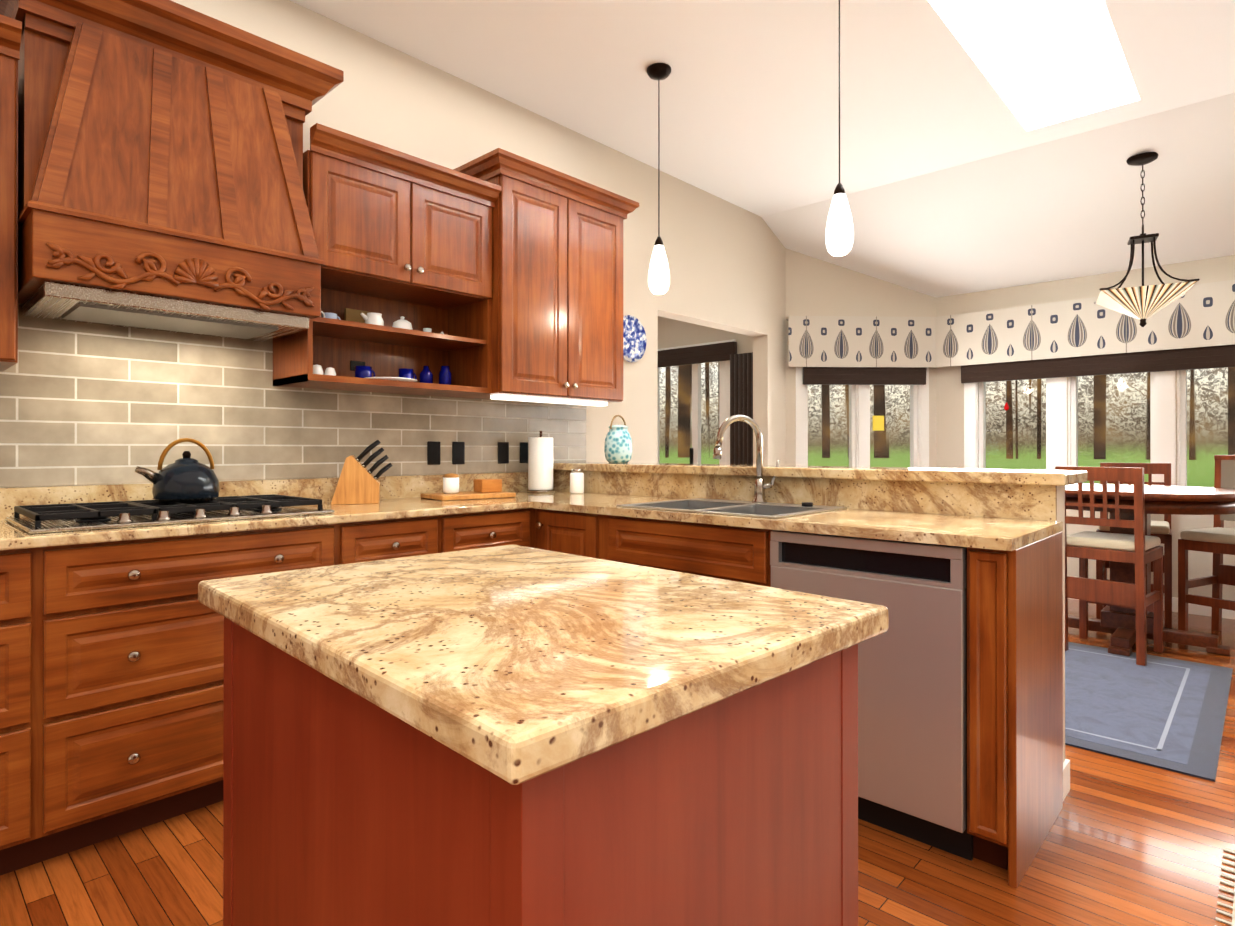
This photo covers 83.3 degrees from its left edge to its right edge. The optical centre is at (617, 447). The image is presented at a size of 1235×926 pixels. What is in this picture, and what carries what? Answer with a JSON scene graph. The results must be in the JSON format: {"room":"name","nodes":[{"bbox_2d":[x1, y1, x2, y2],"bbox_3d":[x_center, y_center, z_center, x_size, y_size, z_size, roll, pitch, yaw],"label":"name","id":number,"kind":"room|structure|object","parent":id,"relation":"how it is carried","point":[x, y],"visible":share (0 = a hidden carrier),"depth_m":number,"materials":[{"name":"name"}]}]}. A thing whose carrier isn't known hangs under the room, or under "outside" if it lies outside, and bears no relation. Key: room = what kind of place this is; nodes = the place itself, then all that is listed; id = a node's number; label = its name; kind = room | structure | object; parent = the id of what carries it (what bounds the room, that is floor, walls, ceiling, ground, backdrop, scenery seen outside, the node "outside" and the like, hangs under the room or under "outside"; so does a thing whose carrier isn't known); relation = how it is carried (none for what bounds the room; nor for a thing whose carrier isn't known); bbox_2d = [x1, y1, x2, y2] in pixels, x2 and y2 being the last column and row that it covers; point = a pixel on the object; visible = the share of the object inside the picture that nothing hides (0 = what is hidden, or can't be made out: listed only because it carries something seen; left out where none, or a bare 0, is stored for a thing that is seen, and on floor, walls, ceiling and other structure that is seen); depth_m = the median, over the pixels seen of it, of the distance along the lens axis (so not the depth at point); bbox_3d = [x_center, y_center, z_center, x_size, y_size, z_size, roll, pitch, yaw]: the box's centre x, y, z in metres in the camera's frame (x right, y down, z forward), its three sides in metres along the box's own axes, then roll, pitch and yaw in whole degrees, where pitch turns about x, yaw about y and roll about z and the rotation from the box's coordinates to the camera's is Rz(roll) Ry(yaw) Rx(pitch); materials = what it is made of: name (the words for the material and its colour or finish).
{"room":"kitchen","nodes":[
{"label":"kitchen","id":0,"kind":"room"},
{"bbox_2d":[313,308,450,384],"bbox_3d":[-1.004,-0.447,3.053,0.240,0.324,0.688,0,0,43],"label":"dishes","id":1,"kind":"object","parent":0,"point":[404,374],"visible":0.5,"depth_m":3.04,"materials":[{"name":"white ceramic"}]},
{"bbox_2d":[1,0,785,487],"bbox_3d":[-1.402,-0.448,3.031,0.140,3.200,8.300,0,0,43],"label":"wall","id":2,"kind":"structure","parent":0,"point":[727,262],"depth_m":4.33,"materials":[{"name":"beige paint"}]},
{"bbox_2d":[0,18,21,371],"bbox_3d":[-2.195,-0.735,1.809,0.367,0.968,0.930,0,0,43],"label":"upper cabinet","id":3,"kind":"object","parent":2,"relation":"attached to","point":[10,32],"depth_m":2.01,"materials":[{"name":"brown wood"}]},
{"bbox_2d":[0,0,343,341],"bbox_3d":[-1.535,-0.929,2.406,0.514,1.008,1.016,0,0,43],"label":"range hood","id":4,"kind":"object","parent":2,"relation":"attached to","point":[160,165],"visible":1,"depth_m":2.21,"materials":[{"name":"brown wood"}]},
{"bbox_2d":[0,303,585,487],"bbox_3d":[-1.932,-0.220,2.355,0.008,0.698,5.090,0,0,43],"label":"tile backsplash","id":5,"kind":"structure","parent":2,"relation":"attached to","point":[82,403],"depth_m":2.71,"materials":[{"name":"beige tile"}]},
{"bbox_2d":[350,361,364,370],"bbox_3d":[-1.175,-0.370,3.141,0.006,0.045,0.070,0,0,43],"label":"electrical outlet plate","id":6,"kind":"object","parent":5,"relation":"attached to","point":[352,363],"depth_m":3.13,"materials":[{"name":"black"}]},
{"bbox_2d":[427,441,439,464],"bbox_3d":[-0.908,0.026,3.437,0.007,0.115,0.072,0,0,43],"label":"electrical outlet plate","id":7,"kind":"object","parent":5,"relation":"attached to","point":[433,452],"depth_m":3.43,"materials":[{"name":"black plastic"}]},
{"bbox_2d":[452,442,464,463],"bbox_3d":[-0.810,0.026,3.541,0.007,0.115,0.072,0,0,43],"label":"electrical outlet plate","id":8,"kind":"object","parent":5,"relation":"attached to","point":[458,448],"depth_m":3.54,"materials":[{"name":"black plastic"}]},
{"bbox_2d":[498,442,508,463],"bbox_3d":[-0.616,0.027,3.749,0.007,0.115,0.072,0,0,43],"label":"electrical outlet plate","id":9,"kind":"object","parent":5,"relation":"attached to","point":[503,447],"depth_m":3.74,"materials":[{"name":"black plastic"}]},
{"bbox_2d":[520,442,527,462],"bbox_3d":[-0.514,0.027,3.858,0.007,0.115,0.072,0,0,43],"label":"electrical outlet plate","id":10,"kind":"object","parent":5,"relation":"attached to","point":[523,445],"depth_m":3.85,"materials":[{"name":"black plastic"}]},
{"bbox_2d":[303,142,491,313],"bbox_3d":[-1.009,-0.918,3.076,0.367,0.440,0.858,0,0,43],"label":"upper cabinet","id":11,"kind":"object","parent":2,"relation":"attached to","point":[381,234],"depth_m":2.93,"materials":[{"name":"brown wood"}]},
{"bbox_2d":[444,150,627,405],"bbox_3d":[-0.405,-0.808,3.681,0.421,1.102,0.850,0,0,43],"label":"upper cabinet","id":12,"kind":"object","parent":2,"relation":"attached to","point":[500,268],"depth_m":3.43,"materials":[{"name":"brown wood"}]},
{"bbox_2d":[623,315,646,361],"bbox_3d":[0.080,-0.704,4.493,0.022,0.304,0.304,0,0,43],"label":"plate","id":13,"kind":"object","parent":2,"relation":"attached to","point":[634,341],"visible":0.73,"depth_m":4.52,"materials":[{"name":"ceramic"}]},
{"bbox_2d":[0,599,1234,925],"bbox_3d":[1.293,1.208,1.202,6.590,0.120,9.420,0,0,43],"label":"floor","id":14,"kind":"structure","parent":0,"point":[1128,843],"depth_m":1.89,"materials":[{"name":"brown wood"}]},
{"bbox_2d":[0,547,47,874],"bbox_3d":[-2.081,0.707,1.738,0.625,0.884,0.898,0,0,43],"label":"base cabinet","id":15,"kind":"object","parent":14,"relation":"on","point":[23,572],"depth_m":1.83,"materials":[{"name":"brown wood"}]},
{"bbox_2d":[0,472,535,550],"bbox_3d":[-1.694,0.173,2.120,0.658,0.183,5.072,0,0,43],"label":"countertop","id":16,"kind":"structure","parent":15,"relation":"on","point":[30,517],"depth_m":2.38,"materials":[{"name":"stone"}]},
{"bbox_2d":[5,494,333,533],"bbox_3d":[-1.492,0.211,2.363,0.510,0.048,0.845,0,0,43],"label":"cooktop","id":17,"kind":"object","parent":16,"relation":"in","point":[73,517],"depth_m":2.21,"materials":[{"name":"black metal"}]},
{"bbox_2d":[135,438,219,502],"bbox_3d":[-1.541,0.075,2.436,0.204,0.222,0.256,0,0,43],"label":"kettle","id":18,"kind":"object","parent":16,"relation":"on","point":[186,478],"visible":1,"depth_m":2.39,"materials":[{"name":"black metal"}]},
{"bbox_2d":[331,440,392,504],"bbox_3d":[-1.094,0.100,2.981,0.244,0.272,0.116,0,0,-17],"label":"knife block","id":19,"kind":"object","parent":16,"relation":"on","point":[358,482],"visible":1,"depth_m":2.92,"materials":[{"name":"brown wood"}]},
{"bbox_2d":[421,473,515,500],"bbox_3d":[-0.711,0.178,3.314,0.380,0.117,0.240,0,0,-39],"label":"cutting board","id":20,"kind":"object","parent":16,"relation":"on","point":[487,488],"visible":1,"depth_m":3.26,"materials":[{"name":"brown wood"}]},
{"bbox_2d":[527,431,554,492],"bbox_3d":[-0.414,0.073,3.749,0.150,0.330,0.150,0,0,43],"label":"paper towel","id":21,"kind":"object","parent":16,"relation":"on","point":[540,463],"visible":1,"depth_m":3.69,"materials":[{"name":"white paper"}]},
{"bbox_2d":[570,469,583,493],"bbox_3d":[-0.212,0.174,3.642,0.076,0.128,0.076,0,0,43],"label":"canister","id":22,"kind":"object","parent":16,"relation":"on","point":[576,481],"visible":1,"depth_m":3.61,"materials":[{"name":"white ceramic"}]},
{"bbox_2d":[44,523,343,860],"bbox_3d":[-1.493,0.709,2.365,0.625,0.884,0.821,0,0,43],"label":"base cabinet","id":23,"kind":"object","parent":14,"relation":"on","point":[110,688],"depth_m":2.03,"materials":[{"name":"brown wood"}]},
{"bbox_2d":[344,515,447,563],"bbox_3d":[-1.071,0.710,2.816,0.625,0.884,0.415,0,0,43],"label":"base cabinet","id":24,"kind":"object","parent":14,"relation":"on","point":[406,537],"depth_m":2.61,"materials":[{"name":"brown wood"}]},
{"bbox_2d":[448,508,531,551],"bbox_3d":[-0.772,0.711,3.135,0.625,0.884,0.459,0,0,43],"label":"base cabinet","id":25,"kind":"object","parent":14,"relation":"on","point":[467,531],"depth_m":2.93,"materials":[{"name":"brown wood"}]},
{"bbox_2d":[223,617,857,925],"bbox_3d":[-0.169,0.711,1.123,0.616,0.874,0.876,0,0,-44],"label":"kitchen island","id":26,"kind":"object","parent":14,"relation":"on","point":[343,806],"visible":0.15,"depth_m":0.82,"materials":[{"name":"brown wood"}]},
{"bbox_2d":[198,544,888,784],"bbox_3d":[-0.169,0.253,1.124,0.680,0.040,0.940,0,0,-44],"label":"island countertop","id":27,"kind":"structure","parent":26,"relation":"on","point":[512,664],"depth_m":0.86,"materials":[{"name":"stone"}]},
{"bbox_2d":[532,508,703,560],"bbox_3d":[-0.001,0.711,3.156,0.511,0.884,0.582,0,0,43],"label":"base cabinet","id":28,"kind":"object","parent":14,"relation":"on","point":[606,537],"depth_m":2.82,"materials":[{"name":"brown wood"}]},
{"bbox_2d":[536,415,1086,550],"bbox_3d":[0.650,0.147,2.759,1.890,0.561,0.936,0,0,43],"label":"countertop","id":29,"kind":"structure","parent":28,"relation":"on","point":[1005,509],"depth_m":2.58,"materials":[{"name":"stone"}]},
{"bbox_2d":[604,415,632,462],"bbox_3d":[0.005,-0.050,3.816,0.156,0.264,0.156,0,0,43],"label":"ceramic jar","id":30,"kind":"object","parent":29,"relation":"on","point":[618,445],"visible":1,"depth_m":3.76,"materials":[{"name":"ceramic"}]},
{"bbox_2d":[617,498,846,518],"bbox_3d":[0.445,0.321,2.748,0.720,0.211,0.545,0,0,43],"label":"sink","id":31,"kind":"object","parent":29,"relation":"in","point":[763,508],"depth_m":2.79,"materials":[{"name":"silver metal"}]},
{"bbox_2d":[713,415,779,502],"bbox_3d":[0.529,0.046,2.855,0.166,0.367,0.261,0,0,43],"label":"faucet","id":32,"kind":"object","parent":29,"relation":"on","point":[759,471],"depth_m":2.89,"materials":[{"name":"silver metal"}]},
{"bbox_2d":[616,544,770,586],"bbox_3d":[0.430,0.807,2.753,0.738,0.690,0.582,0,0,43],"label":"base cabinet","id":33,"kind":"object","parent":14,"relation":"on","point":[733,564],"depth_m":2.44,"materials":[{"name":"brown wood"}]},
{"bbox_2d":[770,530,972,860],"bbox_3d":[0.905,0.712,2.281,0.592,0.878,0.547,0,0,43],"label":"dishwasher","id":34,"kind":"object","parent":14,"relation":"on","point":[912,722],"visible":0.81,"depth_m":1.99,"materials":[{"name":"silver metal"}]},
{"bbox_2d":[1096,463,1171,627],"bbox_3d":[3.522,0.631,4.734,0.400,1.049,0.460,0,0,38],"label":"dining chair","id":35,"kind":"object","parent":14,"relation":"on","point":[1161,530],"visible":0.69,"depth_m":4.67,"materials":[{"name":"brown wood"}]},
{"bbox_2d":[1065,642,1232,781],"bbox_3d":[1.789,1.149,3.787,2.300,0.008,1.670,0,0,43],"label":"dining rug","id":36,"kind":"object","parent":14,"relation":"on","point":[1165,713],"visible":0.44,"depth_m":3.05,"materials":[{"name":"grey carpet"}]},
{"bbox_2d":[1055,466,1162,665],"bbox_3d":[2.774,0.625,3.913,0.460,1.041,0.400,0,0,-41],"label":"dining chair","id":37,"kind":"object","parent":36,"relation":"on","point":[1139,549],"visible":0.96,"depth_m":3.78,"materials":[{"name":"brown wood"}]},
{"bbox_2d":[1066,484,1234,655],"bbox_3d":[3.081,0.695,4.173,1.120,0.903,1.120,0,0,43],"label":"dining table","id":38,"kind":"object","parent":36,"relation":"on","point":[1118,624],"visible":0.58,"depth_m":3.95,"materials":[{"name":"brown wood"}]},
{"bbox_2d":[1178,455,1234,630],"bbox_3d":[3.728,0.599,4.129,0.503,1.109,0.460,0,0,-27],"label":"dining chair","id":39,"kind":"object","parent":14,"relation":"on","point":[1217,540],"visible":0.85,"depth_m":4.22,"materials":[{"name":"brown wood"}]},
{"bbox_2d":[1215,848,1234,925],"bbox_3d":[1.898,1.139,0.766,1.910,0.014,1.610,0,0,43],"label":"floor vent","id":40,"kind":"object","parent":14,"relation":"on","point":[1232,915],"visible":1,"depth_m":1.78,"materials":[{"name":"beige metal"}]},
{"bbox_2d":[658,316,752,353],"bbox_3d":[-0.143,-0.147,7.564,4.220,2.620,0.140,0,0,43],"label":"wall","id":41,"kind":"structure","parent":0,"point":[673,333],"depth_m":6.66,"materials":[{"name":"beige paint"}]},
{"bbox_2d":[658,339,735,463],"bbox_3d":[0.372,0.086,7.045,2.020,2.150,0.114,0,0,43],"label":"window","id":42,"kind":"structure","parent":41,"relation":"in","point":[724,401],"depth_m":6.65,"materials":[{"name":"white"}]},
{"bbox_2d":[658,341,752,464],"bbox_3d":[0.405,0.091,6.877,2.358,2.100,0.065,0,0,43],"label":"curtain","id":43,"kind":"object","parent":41,"relation":"hanging from","point":[741,403],"visible":0.48,"depth_m":6.22,"materials":[{"name":"brown fabric"}]},
{"bbox_2d":[290,0,1234,216],"bbox_3d":[0.827,-2.178,0.639,6.390,0.550,7.850,0,0,43],"label":"ceiling","id":44,"kind":"structure","parent":0,"point":[749,103],"depth_m":3.62,"materials":[{"name":"white paint"}]},
{"bbox_2d":[647,63,670,293],"bbox_3d":[0.208,-1.334,3.479,0.124,1.124,0.124,0,0,43],"label":"pendant light","id":45,"kind":"object","parent":44,"relation":"hanging from","point":[658,278],"visible":1,"depth_m":3.45,"materials":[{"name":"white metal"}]},
{"bbox_2d":[826,0,853,255],"bbox_3d":[0.890,-1.335,2.784,0.124,1.124,0.124,0,0,43],"label":"pendant light","id":46,"kind":"object","parent":44,"relation":"hanging from","point":[839,234],"visible":1,"depth_m":2.75,"materials":[{"name":"white glass"}]},
{"bbox_2d":[785,248,935,467],"bbox_3d":[2.120,-0.416,6.061,1.455,3.150,0.140,0,0,-2],"label":"wall","id":47,"kind":"structure","parent":0,"point":[816,287],"depth_m":5.99,"materials":[{"name":"beige paint"}]},
{"bbox_2d":[796,367,928,467],"bbox_3d":[2.110,-0.326,6.025,1.159,1.470,0.130,0,0,-2],"label":"window","id":48,"kind":"structure","parent":47,"relation":"in","point":[859,425],"depth_m":6.00,"materials":[{"name":"white"}]},
{"bbox_2d":[803,367,926,384],"bbox_3d":[2.113,-0.625,5.937,1.059,0.168,0.047,0,0,-2],"label":"blinds","id":49,"kind":"object","parent":48,"relation":"attached to","point":[864,375],"visible":0.85,"depth_m":5.92,"materials":[{"name":"brown"}]},
{"bbox_2d":[872,381,1008,430],"bbox_3d":[2.712,-0.546,5.865,1.047,0.790,0.049,0,0,23],"label":"trinkets","id":50,"kind":"object","parent":48,"relation":"hanging from","point":[878,423],"visible":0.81,"depth_m":6.04,"materials":[{"name":"red glass"}]},
{"bbox_2d":[762,93,1234,297],"bbox_3d":[3.993,-1.605,4.091,6.490,0.779,1.520,0,0,43],"label":"ceiling","id":51,"kind":"structure","parent":0,"point":[1068,207],"depth_m":4.81,"materials":[{"name":"white paint"}]},
{"bbox_2d":[1094,152,1199,326],"bbox_3d":[3.207,-1.254,4.238,0.466,1.038,0.467,0,0,31],"label":"chandelier","id":52,"kind":"object","parent":51,"relation":"hanging from","point":[1142,303],"visible":1,"depth_m":4.17,"materials":[{"name":"beige glass"}]},
{"bbox_2d":[1057,486,1069,800],"bbox_3d":[0.554,0.638,3.158,2.535,1.030,0.132,0,0,43],"label":"wall","id":53,"kind":"structure","parent":0,"point":[1061,517],"depth_m":2.32,"materials":[{"name":"beige paint"}]},
{"bbox_2d":[936,255,1234,600],"bbox_3d":[4.800,-0.195,4.196,5.560,2.700,0.140,0,0,43],"label":"wall","id":54,"kind":"structure","parent":0,"point":[949,419],"depth_m":5.31,"materials":[{"name":"beige paint"}]},
{"bbox_2d":[786,280,1234,367],"bbox_3d":[4.016,-0.905,4.150,6.239,0.430,1.000,0,0,43],"label":"valance","id":55,"kind":"object","parent":54,"relation":"attached to","point":[1199,315],"visible":1,"depth_m":5.52,"materials":[{"name":"fabric"}]},
{"bbox_2d":[964,367,1234,487],"bbox_3d":[4.893,-0.330,4.061,5.320,1.470,0.130,0,0,43],"label":"window","id":56,"kind":"structure","parent":54,"relation":"in","point":[1162,439],"depth_m":5.34,"materials":[{"name":"white"}]},
{"bbox_2d":[961,345,1234,382],"bbox_3d":[4.741,-0.629,4.083,5.090,0.168,0.047,0,0,43],"label":"blind","id":57,"kind":"object","parent":56,"relation":"attached to","point":[1222,356],"visible":0.81,"depth_m":5.12,"materials":[{"name":"brown"}]},
{"label":"outside","id":58,"kind":"structure","parent":0,"visible":0},
{"bbox_2d":[659,361,1234,486],"bbox_3d":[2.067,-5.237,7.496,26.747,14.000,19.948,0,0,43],"label":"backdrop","id":59,"kind":"structure","parent":58,"point":[886,456],"depth_m":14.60,"materials":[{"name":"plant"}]},
{"bbox_3d":[3.604,-0.457,-0.965,0.150,3.200,9.310,0,0,43],"label":"wall","id":60,"kind":"structure","parent":0,"visible":0},
{"bbox_2d":[657,309,1234,618],"bbox_3d":[3.171,0.103,3.350,6.381,2.101,3.319,0,0,43],"label":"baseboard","id":61,"kind":"structure","parent":60,"relation":"attached to","point":[760,379],"depth_m":5.76,"materials":[{"name":"white"}]}
]}

